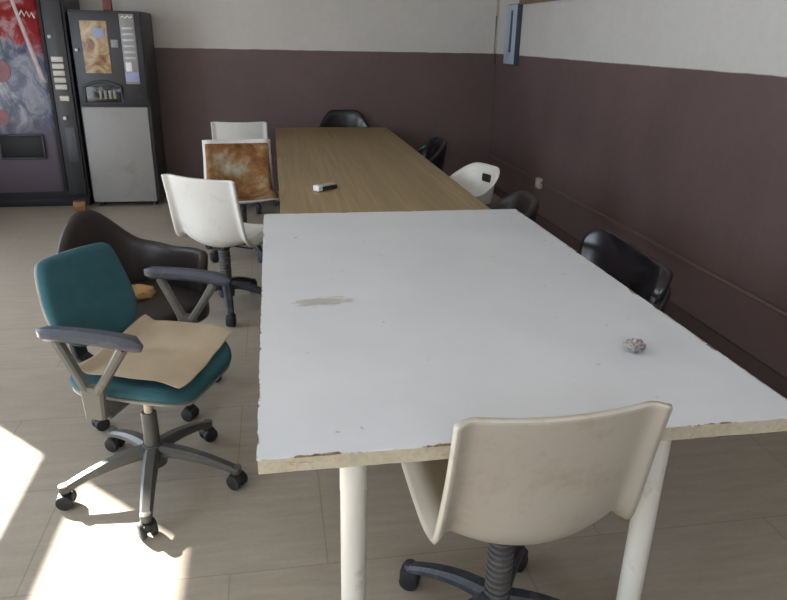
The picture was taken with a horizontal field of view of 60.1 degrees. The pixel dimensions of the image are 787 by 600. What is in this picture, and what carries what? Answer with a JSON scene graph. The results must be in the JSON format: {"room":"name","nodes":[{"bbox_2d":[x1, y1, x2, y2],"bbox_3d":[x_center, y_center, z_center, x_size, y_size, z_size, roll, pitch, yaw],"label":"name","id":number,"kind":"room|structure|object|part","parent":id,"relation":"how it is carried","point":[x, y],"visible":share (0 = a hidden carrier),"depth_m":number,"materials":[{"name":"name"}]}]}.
{"room":"break room","nodes":[
{"label":"break room","id":0,"kind":"room"},
{"bbox_2d":[79,0,499,190],"bbox_3d":[-1.775,-2.712,7.230,6.379,3.100,0.240,-2,21,-9],"label":"wall","id":1,"kind":"structure","parent":0,"point":[421,71],"depth_m":7.37,"materials":[{"name":"paint"}]},
{"bbox_2d":[493,0,497,61],"bbox_3d":[1.137,-3.448,7.337,0.020,1.670,0.014,-2,21,-9],"label":"cable","id":2,"kind":"object","parent":1,"relation":"attached to","point":[497,0],"visible":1,"depth_m":7.49,"materials":[{"name":"black plastic"}]},
{"bbox_2d":[0,191,786,599],"bbox_3d":[-0.947,0.607,3.105,6.379,0.100,10.470,-2,21,-9],"label":"floor","id":3,"kind":"structure","parent":0,"point":[720,533],"depth_m":2.53,"materials":[{"name":"beige tile"}]},
{"bbox_2d":[0,0,94,206],"bbox_3d":[-3.771,-1.933,6.656,1.410,1.980,0.680,-2,21,-9],"label":"machine","id":4,"kind":"object","parent":3,"relation":"on","point":[44,159],"visible":0.99,"depth_m":6.46,"materials":[{"name":"black metal"}]},
{"bbox_3d":[-3.556,-1.466,6.520,0.404,0.235,0.024,-2,21,-9],"label":"hatch frame","id":5,"kind":"part","parent":4,"relation":"part of","materials":[{"name":"black plastic"}]},
{"bbox_3d":[-3.802,-1.888,6.348,1.147,1.785,0.057,-2,21,-9],"label":"printed door","id":6,"kind":"part","parent":4,"relation":"part of","materials":[{"name":"multicoloured plastic"}]},
{"bbox_3d":[-3.798,-1.074,7.040,1.370,0.100,0.540,-2,21,-9],"label":"kick plate","id":7,"kind":"part","parent":4,"relation":"part of","materials":[{"name":"black metal"}]},
{"bbox_3d":[-3.228,-1.918,6.459,0.030,1.785,0.060,-2,21,-9],"label":"door trim","id":8,"kind":"part","parent":4,"relation":"part of","materials":[{"name":"black metal"}]},
{"bbox_3d":[-3.132,-1.886,6.485,0.170,1.780,0.030,-2,21,-9],"label":"control panel","id":9,"kind":"part","parent":4,"relation":"part of","materials":[{"name":"black metal"}]},
{"bbox_2d":[73,200,86,211],"bbox_3d":[-3.078,-0.923,6.686,0.110,0.100,0.100,-5,22,-17],"label":"wooden block","id":10,"kind":"object","parent":3,"relation":"on","point":[78,205],"visible":0.86,"depth_m":6.64,"materials":[{"name":"brown wood"}]},
{"bbox_2d":[67,10,166,205],"bbox_3d":[-2.732,-1.909,6.852,0.650,1.835,0.667,-2,21,-9],"label":"coffee machine","id":11,"kind":"object","parent":3,"relation":"on","point":[114,51],"visible":1,"depth_m":6.58,"materials":[{"name":"black plastic"}]},
{"bbox_3d":[-2.773,-2.354,6.342,0.235,0.460,0.012,-2,21,-9],"label":"picture panel","id":12,"kind":"part","parent":11,"relation":"part of","materials":[{"name":"beige plastic"}]},
{"bbox_2d":[102,0,112,10],"bbox_3d":[-2.662,-2.751,6.335,0.075,0.110,0.060,-2,21,-9],"label":"carton","id":13,"kind":"object","parent":11,"relation":"on","point":[107,4],"visible":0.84,"depth_m":6.31,"materials":[{"name":"red cardboard"}]},
{"bbox_3d":[-2.675,-2.264,6.418,0.630,0.835,0.035,-2,21,-9],"label":"door","id":14,"kind":"part","parent":11,"relation":"part of","materials":[{"name":"black plastic"}]},
{"bbox_3d":[-2.698,-1.430,6.738,0.605,0.925,0.035,-2,21,-9],"label":"door","id":15,"kind":"part","parent":11,"relation":"part of","materials":[{"name":"grey metal"}]},
{"bbox_3d":[-2.479,-2.353,6.397,0.130,0.620,0.012,-2,21,-9],"label":"selection panel","id":16,"kind":"part","parent":11,"relation":"part of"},
{"bbox_2d":[56,210,221,430],"bbox_3d":[-1.172,0.064,3.148,0.702,0.874,0.689,13,24,29],"label":"tub chair","id":17,"kind":"object","parent":3,"relation":"on","point":[135,254],"visible":0.41,"depth_m":3.20,"materials":[{"name":"black leather"}]},
{"bbox_3d":[-1.230,-0.133,3.127,0.548,0.495,0.596,13,24,29],"label":"backrest","id":18,"kind":"part","parent":17,"relation":"part of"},
{"bbox_3d":[-1.146,0.037,3.135,0.500,0.115,0.460,13,24,29],"label":"seat","id":19,"kind":"part","parent":17,"relation":"part of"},
{"bbox_2d":[34,242,247,539],"bbox_3d":[-0.909,0.288,2.535,0.698,0.906,0.709,6,21,11],"label":"office chair","id":20,"kind":"object","parent":3,"relation":"on","point":[86,295],"visible":0.88,"depth_m":2.50,"materials":[{"name":"teal fabric"}]},
{"bbox_3d":[-1.125,-0.021,2.520,0.141,0.328,0.379,10,23,22],"label":"backrest","id":21,"kind":"part","parent":20,"relation":"part of","materials":[{"name":"teal fabric"}]},
{"bbox_3d":[-0.945,0.247,2.241,0.261,0.294,0.163,6,21,11],"label":"armrest","id":22,"kind":"part","parent":20,"relation":"part of","materials":[{"name":"grey plastic"}]},
{"bbox_3d":[-1.071,0.558,2.762,0.321,0.109,0.062,18,27,38],"label":"leg","id":23,"kind":"part","parent":20,"relation":"part of","materials":[{"name":"grey plastic"}]},
{"bbox_3d":[-0.875,0.240,2.498,0.465,0.078,0.505,6,21,11],"label":"seat","id":24,"kind":"part","parent":20,"relation":"part of","materials":[{"name":"teal fabric"}]},
{"bbox_2d":[78,314,232,388],"bbox_3d":[-0.850,0.180,2.492,0.391,0.063,0.489,5,21,9],"label":"cardboard sheet","id":25,"kind":"object","parent":20,"relation":"on","point":[173,353],"visible":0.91,"depth_m":2.48,"materials":[{"name":"beige cardboard"}]},
{"bbox_3d":[-0.859,0.545,2.808,0.062,0.109,0.321,10,23,21],"label":"leg","id":26,"kind":"part","parent":20,"relation":"part of","materials":[{"name":"grey plastic"}]},
{"bbox_3d":[-0.837,0.073,2.701,0.261,0.294,0.163,6,21,11],"label":"armrest","id":27,"kind":"part","parent":20,"relation":"part of","materials":[{"name":"grey plastic"}]},
{"bbox_2d":[161,174,262,326],"bbox_3d":[-1.054,-0.372,4.281,0.691,0.879,0.664,9,22,20],"label":"swivel chair","id":28,"kind":"object","parent":3,"relation":"on","point":[208,211],"visible":0.73,"depth_m":4.05,"materials":[{"name":"white plastic"}]},
{"bbox_3d":[-0.988,-0.346,4.256,0.261,0.036,0.170,9,22,20],"label":"seat plate","id":29,"kind":"part","parent":28,"relation":"part of","materials":[{"name":"black plastic"}]},
{"bbox_3d":[-1.002,-0.126,4.522,0.064,0.124,0.312,9,22,20],"label":"leg","id":30,"kind":"part","parent":28,"relation":"part of","materials":[{"name":"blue plastic"}]},
{"bbox_2d":[202,139,279,262],"bbox_3d":[-1.180,-0.798,5.381,0.651,0.879,0.668,-5,22,-15],"label":"swivel chair","id":31,"kind":"object","parent":3,"relation":"on","point":[247,163],"visible":0.59,"depth_m":5.41,"materials":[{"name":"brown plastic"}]},
{"bbox_3d":[-1.097,-0.447,5.351,0.064,0.124,0.312,-14,26,-35],"label":"leg","id":32,"kind":"part","parent":31,"relation":"part of","materials":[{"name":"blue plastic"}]},
{"bbox_2d":[210,121,279,213],"bbox_3d":[-1.496,-1.364,6.834,0.664,0.879,0.657,-2,21,-8],"label":"swivel chair","id":33,"kind":"object","parent":3,"relation":"on","point":[219,130],"visible":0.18,"depth_m":6.51,"materials":[{"name":"white plastic"}]},
{"bbox_2d":[319,110,368,126],"bbox_3d":[-0.507,-1.566,7.377,0.688,0.905,0.639,-1,21,-7],"label":"tub chair","id":34,"kind":"object","parent":3,"relation":"on","point":[333,118],"visible":0.12,"depth_m":7.49,"materials":[{"name":"black plastic"}]},
{"bbox_2d":[275,127,489,213],"bbox_3d":[-0.356,-0.837,5.723,1.200,0.739,3.825,-2,21,-9],"label":"meeting table","id":35,"kind":"object","parent":3,"relation":"on","point":[373,169],"visible":0.73,"depth_m":4.82,"materials":[{"name":"brown wood"}]},
{"bbox_2d":[313,182,336,191],"bbox_3d":[-0.435,-0.722,4.332,0.060,0.037,0.170,17,26,36],"label":"box","id":36,"kind":"object","parent":35,"relation":"on","point":[326,186],"visible":1,"depth_m":4.31,"materials":[{"name":"plastic"}]},
{"bbox_2d":[415,136,446,170],"bbox_3d":[0.148,-1.099,6.347,0.670,0.800,0.679,-2,21,-9],"label":"tub chair","id":37,"kind":"object","parent":3,"relation":"on","point":[434,149],"visible":0.06,"depth_m":6.31,"materials":[{"name":"black plastic"}]},
{"bbox_2d":[449,162,499,203],"bbox_3d":[0.487,-0.566,4.972,0.472,0.809,0.498,-11,24,-29],"label":"armchair","id":38,"kind":"object","parent":3,"relation":"on","point":[469,177],"visible":0.34,"depth_m":5.01,"materials":[{"name":"white plastic"}]},
{"bbox_2d":[485,191,538,221],"bbox_3d":[0.555,-0.281,4.293,0.626,0.765,0.637,0,21,-4],"label":"tub chair","id":39,"kind":"object","parent":3,"relation":"on","point":[526,203],"visible":0.09,"depth_m":4.30,"materials":[{"name":"black plastic"}]},
{"bbox_2d":[256,209,786,599],"bbox_3d":[0.189,0.265,2.887,1.436,0.740,2.338,-2,21,-9],"label":"work table","id":40,"kind":"object","parent":3,"relation":"on","point":[381,333],"visible":0.88,"depth_m":2.13,"materials":[{"name":"white laminate"}]},
{"bbox_3d":[-0.106,0.697,1.808,0.069,0.698,0.069,-2,21,-9],"label":"leg","id":41,"kind":"part","parent":40,"relation":"part of","materials":[{"name":"white paint"}]},
{"bbox_2d":[623,338,646,352],"bbox_3d":[0.758,0.140,2.144,0.070,0.048,0.058,5,21,9],"label":"wrapper","id":42,"kind":"object","parent":40,"relation":"on","point":[635,345],"visible":1,"depth_m":2.13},
{"bbox_3d":[0.705,0.662,1.942,0.069,0.698,0.069,-2,21,-9],"label":"leg","id":43,"kind":"part","parent":40,"relation":"part of","materials":[{"name":"white paint"}]},
{"bbox_2d":[399,401,672,599],"bbox_3d":[0.311,0.597,1.837,0.668,0.879,0.668,-3,21,-11],"label":"swivel chair","id":44,"kind":"object","parent":3,"relation":"on","point":[508,484],"visible":0.95,"depth_m":1.62,"materials":[{"name":"beige plastic"}]},
{"bbox_3d":[0.158,0.841,2.073,0.312,0.124,0.064,18,27,37],"label":"leg","id":45,"kind":"part","parent":44,"relation":"part of","materials":[{"name":"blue plastic"}]},
{"bbox_3d":[0.363,0.827,2.121,0.064,0.124,0.311,9,23,20],"label":"leg","id":46,"kind":"part","parent":44,"relation":"part of","materials":[{"name":"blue plastic"}]},
{"bbox_2d":[577,227,672,312],"bbox_3d":[0.822,0.138,3.154,0.666,0.809,0.903,-1,21,-7],"label":"tub chair","id":47,"kind":"object","parent":3,"relation":"on","point":[620,259],"visible":0.2,"depth_m":3.06,"materials":[{"name":"black plastic"}]},
{"bbox_2d":[488,0,786,377],"bbox_3d":[2.110,-1.015,3.033,0.240,3.100,9.990,-2,21,-9],"label":"wall","id":48,"kind":"structure","parent":0,"point":[665,119],"depth_m":4.34,"materials":[{"name":"paint"}]},
{"bbox_2d":[503,3,522,64],"bbox_3d":[1.225,-2.727,7.000,0.060,0.580,0.330,-2,21,-9],"label":"wall sign","id":49,"kind":"object","parent":48,"relation":"attached to","point":[514,11],"visible":0.96,"depth_m":6.92,"materials":[{"name":"grey metal"}]},
{"bbox_2d":[519,0,555,4],"bbox_3d":[1.375,-3.044,6.077,0.040,0.700,1.220,-2,21,-9],"label":"notice board","id":50,"kind":"object","parent":48,"relation":"attached to","point":[521,2],"visible":1,"depth_m":6.44,"materials":[{"name":"brown wood"}]},
{"bbox_2d":[535,177,542,188],"bbox_3d":[1.385,-1.115,6.491,0.047,0.095,0.095,-2,21,-9],"label":"wall socket","id":51,"kind":"object","parent":48,"relation":"attached to","point":[538,180],"visible":1,"depth_m":6.46,"materials":[{"name":"plastic"}]},
{"bbox_2d":[486,180,786,398],"bbox_3d":[1.953,0.394,3.552,0.018,0.090,9.990,-2,21,-9],"label":"baseboard","id":52,"kind":"structure","parent":48,"relation":"attached to","point":[770,377],"depth_m":3.97,"materials":[{"name":"paint"}]},
{"bbox_2d":[488,153,786,316],"bbox_3d":[1.956,0.059,3.439,0.022,0.021,9.920,-2,21,-9],"label":"cable conduit","id":53,"kind":"object","parent":48,"relation":"attached to","point":[678,256],"visible":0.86,"depth_m":4.39,"materials":[{"name":"brown plastic"}]}
]}

